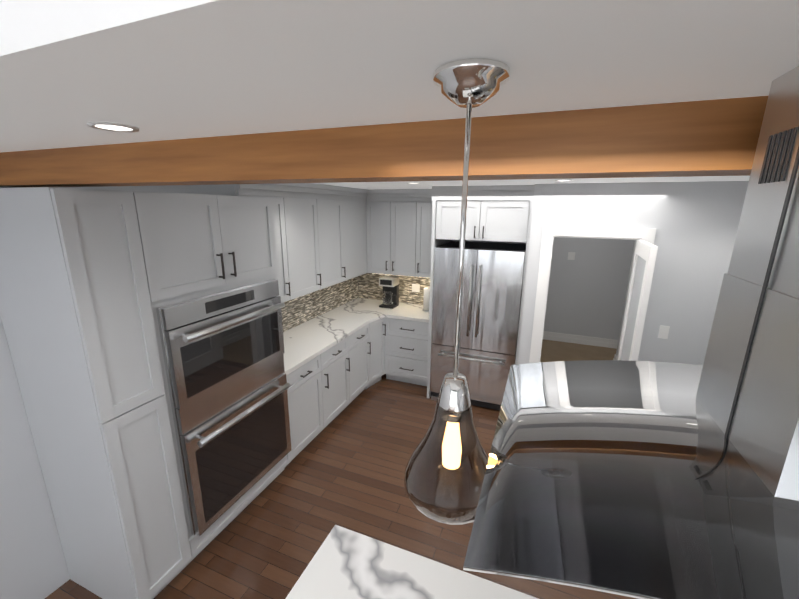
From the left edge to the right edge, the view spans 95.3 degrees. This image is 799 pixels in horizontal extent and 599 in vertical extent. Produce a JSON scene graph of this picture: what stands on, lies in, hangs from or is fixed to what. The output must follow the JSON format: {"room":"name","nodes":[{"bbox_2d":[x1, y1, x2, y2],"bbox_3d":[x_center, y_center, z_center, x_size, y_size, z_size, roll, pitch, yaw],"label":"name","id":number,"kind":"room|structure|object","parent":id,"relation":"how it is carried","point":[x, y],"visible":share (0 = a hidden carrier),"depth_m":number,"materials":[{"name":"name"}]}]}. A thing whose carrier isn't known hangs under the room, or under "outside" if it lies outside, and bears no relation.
{"room":"kitchen","nodes":[
{"label":"kitchen","id":0,"kind":"room"},
{"bbox_2d":[0,184,234,598],"bbox_3d":[-1.812,-0.964,2.022,0.100,5.200,12.600,6,15,21],"label":"wall","id":1,"kind":"structure","parent":0,"point":[33,564],"depth_m":1.94,"materials":[{"name":"white paint"}]},
{"bbox_2d":[229,187,296,303],"bbox_3d":[-1.230,-0.421,3.062,0.346,0.955,0.548,6,15,21],"label":"upper cabinet","id":2,"kind":"object","parent":1,"relation":"attached to","point":[286,277],"depth_m":3.15,"materials":[{"name":"grey wood"}]},
{"bbox_2d":[289,191,324,298],"bbox_3d":[-1.061,-0.523,3.479,0.346,0.955,0.606,6,15,21],"label":"upper cabinet","id":3,"kind":"object","parent":1,"relation":"attached to","point":[308,229],"depth_m":3.50,"materials":[{"name":"grey wood"}]},
{"bbox_2d":[321,191,340,290],"bbox_3d":[-0.892,-0.625,3.895,0.346,0.955,0.545,6,15,21],"label":"upper cabinet","id":4,"kind":"object","parent":1,"relation":"attached to","point":[340,252],"depth_m":3.89,"materials":[{"name":"grey wood"}]},
{"bbox_2d":[341,195,372,282],"bbox_3d":[-0.607,-0.785,4.547,0.384,0.955,1.025,6,15,21],"label":"upper cabinet","id":5,"kind":"object","parent":1,"relation":"attached to","point":[356,225],"depth_m":4.40,"materials":[{"name":"grey wood"}]},
{"bbox_2d":[45,374,637,598],"bbox_3d":[2.856,2.111,0.825,11.230,0.100,13.100,6,15,21],"label":"floor","id":6,"kind":"structure","parent":0,"point":[346,467],"depth_m":2.65,"materials":[{"name":"brown wood"}]},
{"bbox_2d":[0,187,199,598],"bbox_3d":[-1.583,0.588,1.926,0.686,2.240,0.309,6,15,21],"label":"tall cabinet","id":7,"kind":"object","parent":6,"relation":"on","point":[144,334],"depth_m":1.76,"materials":[{"name":"grey wood"}]},
{"bbox_2d":[144,192,290,551],"bbox_3d":[-1.352,0.449,2.493,0.686,2.240,0.947,6,15,21],"label":"tall cabinet","id":8,"kind":"object","parent":6,"relation":"on","point":[216,260],"depth_m":2.25,"materials":[{"name":"grey"}]},
{"bbox_2d":[155,278,290,536],"bbox_3d":[-1.030,0.642,2.407,0.133,1.423,0.880,6,15,21],"label":"double oven","id":9,"kind":"object","parent":8,"relation":"in","point":[221,350],"depth_m":2.26,"materials":[{"name":"silver metal"}]},
{"bbox_2d":[286,379,328,460],"bbox_3d":[-1.106,0.941,3.356,0.629,0.872,0.568,6,15,21],"label":"base cabinet","id":10,"kind":"object","parent":6,"relation":"on","point":[308,403],"depth_m":3.23,"materials":[{"name":"grey wood"}]},
{"bbox_2d":[283,299,432,391],"bbox_3d":[-0.437,0.325,3.968,1.326,0.036,2.437,6,15,21],"label":"countertop","id":11,"kind":"structure","parent":10,"relation":"on","point":[349,347],"depth_m":4.14,"materials":[{"name":"white stone"}]},
{"bbox_2d":[379,276,398,308],"bbox_3d":[-0.134,-0.096,4.788,0.215,0.388,0.213,6,15,21],"label":"coffee maker","id":12,"kind":"object","parent":11,"relation":"on","point":[390,294],"visible":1,"depth_m":4.78,"materials":[{"name":"black plastic"}]},
{"bbox_2d":[422,287,429,311],"bbox_3d":[0.368,-0.012,4.624,0.150,0.313,0.150,6,15,21],"label":"paper towel holder","id":13,"kind":"object","parent":11,"relation":"on","point":[426,301],"visible":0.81,"depth_m":4.58,"materials":[{"name":"white paper"}]},
{"bbox_2d":[329,387,348,422],"bbox_3d":[-0.930,0.834,3.791,0.629,0.872,0.626,6,15,21],"label":"base cabinet","id":14,"kind":"object","parent":6,"relation":"on","point":[338,399],"depth_m":3.74,"materials":[{"name":"grey wood"}]},
{"bbox_2d":[349,391,360,403],"bbox_3d":[-0.740,0.724,4.243,0.641,0.872,0.610,6,15,21],"label":"base cabinet","id":15,"kind":"object","parent":6,"relation":"on","point":[352,394],"depth_m":4.06,"materials":[{"name":"grey wood"}]},
{"bbox_2d":[385,327,431,394],"bbox_3d":[0.201,0.605,4.756,0.643,0.872,0.638,6,15,21],"label":"base cabinet","id":16,"kind":"object","parent":6,"relation":"on","point":[414,367],"depth_m":4.50,"materials":[{"name":"grey wood"}]},
{"bbox_2d":[285,525,537,598],"bbox_3d":[0.892,1.595,0.677,2.880,0.935,0.960,6,15,21],"label":"kitchen island","id":17,"kind":"object","parent":6,"relation":"on","point":[344,563],"visible":1,"depth_m":1.30,"materials":[{"name":"white stone"}]},
{"bbox_2d":[430,241,525,410],"bbox_3d":[0.925,0.269,4.255,0.913,1.780,0.882,6,15,21],"label":"fridge","id":18,"kind":"object","parent":6,"relation":"on","point":[493,273],"visible":0.94,"depth_m":3.87,"materials":[{"name":"silver metal"}]},
{"bbox_2d":[0,0,798,188],"bbox_3d":[2.457,-1.125,3.127,7.030,0.260,7.200,6,15,21],"label":"ceiling","id":19,"kind":"structure","parent":0,"point":[156,70],"depth_m":0.58,"materials":[{"name":"white paint"}]},
{"bbox_2d":[87,122,138,132],"bbox_3d":[-0.844,-0.509,1.076,0.122,0.005,0.122,3,14,9],"label":"recessed light","id":20,"kind":"object","parent":19,"relation":"in","point":[114,127],"depth_m":1.07,"materials":[{"name":"white plastic"}]},
{"bbox_2d":[0,96,767,186],"bbox_3d":[1.408,-0.297,0.595,7.026,0.140,0.325,6,15,21],"label":"timber beam","id":21,"kind":"structure","parent":19,"relation":"attached to","point":[718,137],"depth_m":0.97,"materials":[{"name":"brown wood"}]},
{"bbox_2d":[404,58,509,524],"bbox_3d":[0.118,0.027,0.729,0.210,0.858,0.210,6,15,21],"label":"pendant light","id":22,"kind":"object","parent":19,"relation":"hanging from","point":[445,469],"visible":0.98,"depth_m":0.74,"materials":[{"name":"silver metal"}]},
{"bbox_2d":[463,66,798,598],"bbox_3d":[0.745,0.036,0.554,1.120,0.780,0.720,6,15,21],"label":"range hood","id":23,"kind":"object","parent":19,"relation":"attached to","point":[648,480],"visible":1,"depth_m":0.58,"materials":[{"name":"silver metal"}]},
{"bbox_2d":[452,240,525,243],"bbox_3d":[0.505,-1.566,4.530,2.320,5.200,0.100,6,15,21],"label":"wall","id":24,"kind":"structure","parent":0,"point":[492,242],"depth_m":4.44,"materials":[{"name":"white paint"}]},
{"bbox_2d":[369,195,420,278],"bbox_3d":[-0.021,-0.812,4.678,0.725,0.955,0.346,6,15,21],"label":"upper cabinet","id":25,"kind":"object","parent":24,"relation":"attached to","point":[396,218],"depth_m":4.50,"materials":[{"name":"grey wood"}]},
{"bbox_2d":[411,283,419,292],"bbox_3d":[0.220,-0.155,4.918,0.110,0.110,0.008,6,15,21],"label":"outlet plate","id":26,"kind":"object","parent":24,"relation":"attached to","point":[415,287],"depth_m":4.92,"materials":[{"name":"white plastic"}]},
{"bbox_2d":[409,187,452,278],"bbox_3d":[0.391,-0.813,4.511,0.391,1.046,0.346,6,15,21],"label":"upper cabinet","id":27,"kind":"object","parent":24,"relation":"attached to","point":[428,244],"depth_m":4.30,"materials":[{"name":"grey wood"}]},
{"bbox_2d":[433,195,533,242],"bbox_3d":[0.953,-0.899,4.009,0.921,0.445,0.790,6,15,21],"label":"upper cabinet","id":28,"kind":"object","parent":24,"relation":"attached to","point":[495,218],"depth_m":3.63,"materials":[{"name":"grey wood"}]},
{"bbox_2d":[518,184,546,363],"bbox_3d":[1.975,-0.305,5.322,0.100,2.400,3.950,6,15,21],"label":"wall jog","id":29,"kind":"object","parent":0,"point":[533,259],"visible":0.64,"depth_m":3.44,"materials":[{"name":"white paint"}]},
{"bbox_2d":[540,339,616,361],"bbox_3d":[3.026,0.960,5.239,2.160,0.004,3.890,6,15,21],"label":"floor","id":30,"kind":"structure","parent":0,"point":[553,351],"depth_m":5.73,"materials":[{"name":"brown wood"}]},
{"bbox_2d":[544,237,631,339],"bbox_3d":[3.365,-0.401,5.758,2.160,2.400,0.100,6,15,21],"label":"wall","id":31,"kind":"structure","parent":0,"point":[588,287],"depth_m":5.89,"materials":[{"name":"white paint"}]},
{"bbox_2d":[568,252,574,259],"bbox_3d":[2.770,-0.700,5.862,0.100,0.120,0.014,6,15,21],"label":"thermostat panel","id":32,"kind":"object","parent":31,"relation":"attached to","point":[571,255],"visible":1,"depth_m":5.86,"materials":[{"name":"white plastic"}]},
{"bbox_2d":[543,331,617,348],"bbox_3d":[3.355,0.710,5.964,2.110,0.145,0.026,6,15,21],"label":"baseboard","id":33,"kind":"structure","parent":31,"relation":"attached to","point":[586,340],"depth_m":6.08,"materials":[{"name":"white wood"}]},
{"bbox_2d":[616,240,635,355],"bbox_3d":[2.835,0.005,4.108,0.100,2.400,2.050,6,15,21],"label":"wall","id":34,"kind":"structure","parent":0,"point":[630,259],"depth_m":5.22,"materials":[{"name":"white paint"}]},
{"bbox_2d":[529,181,748,364],"bbox_3d":[3.460,0.349,2.749,4.610,2.400,0.100,6,15,21],"label":"wall","id":35,"kind":"structure","parent":0,"point":[695,224],"depth_m":3.02,"materials":[{"name":"white paint"}]},
{"bbox_2d":[529,226,655,362],"bbox_3d":[1.720,0.348,3.444,0.870,2.035,0.120,6,15,21],"label":"door frame","id":36,"kind":"structure","parent":35,"relation":"attached to","point":[549,233],"depth_m":3.31,"materials":[{"name":"white wood"}]},
{"bbox_2d":[617,239,657,360],"bbox_3d":[1.843,0.504,2.994,0.133,1.928,0.691,6,15,21],"label":"kitchen door","id":37,"kind":"structure","parent":35,"relation":"in","point":[643,265],"depth_m":2.78,"materials":[{"name":"white wood"}]},
{"bbox_2d":[658,325,669,338],"bbox_3d":[2.286,0.282,3.149,0.070,0.115,0.007,6,15,21],"label":"switch plate","id":38,"kind":"object","parent":35,"relation":"attached to","point":[663,332],"visible":1,"depth_m":3.14,"materials":[{"name":"white plastic"}]}
]}

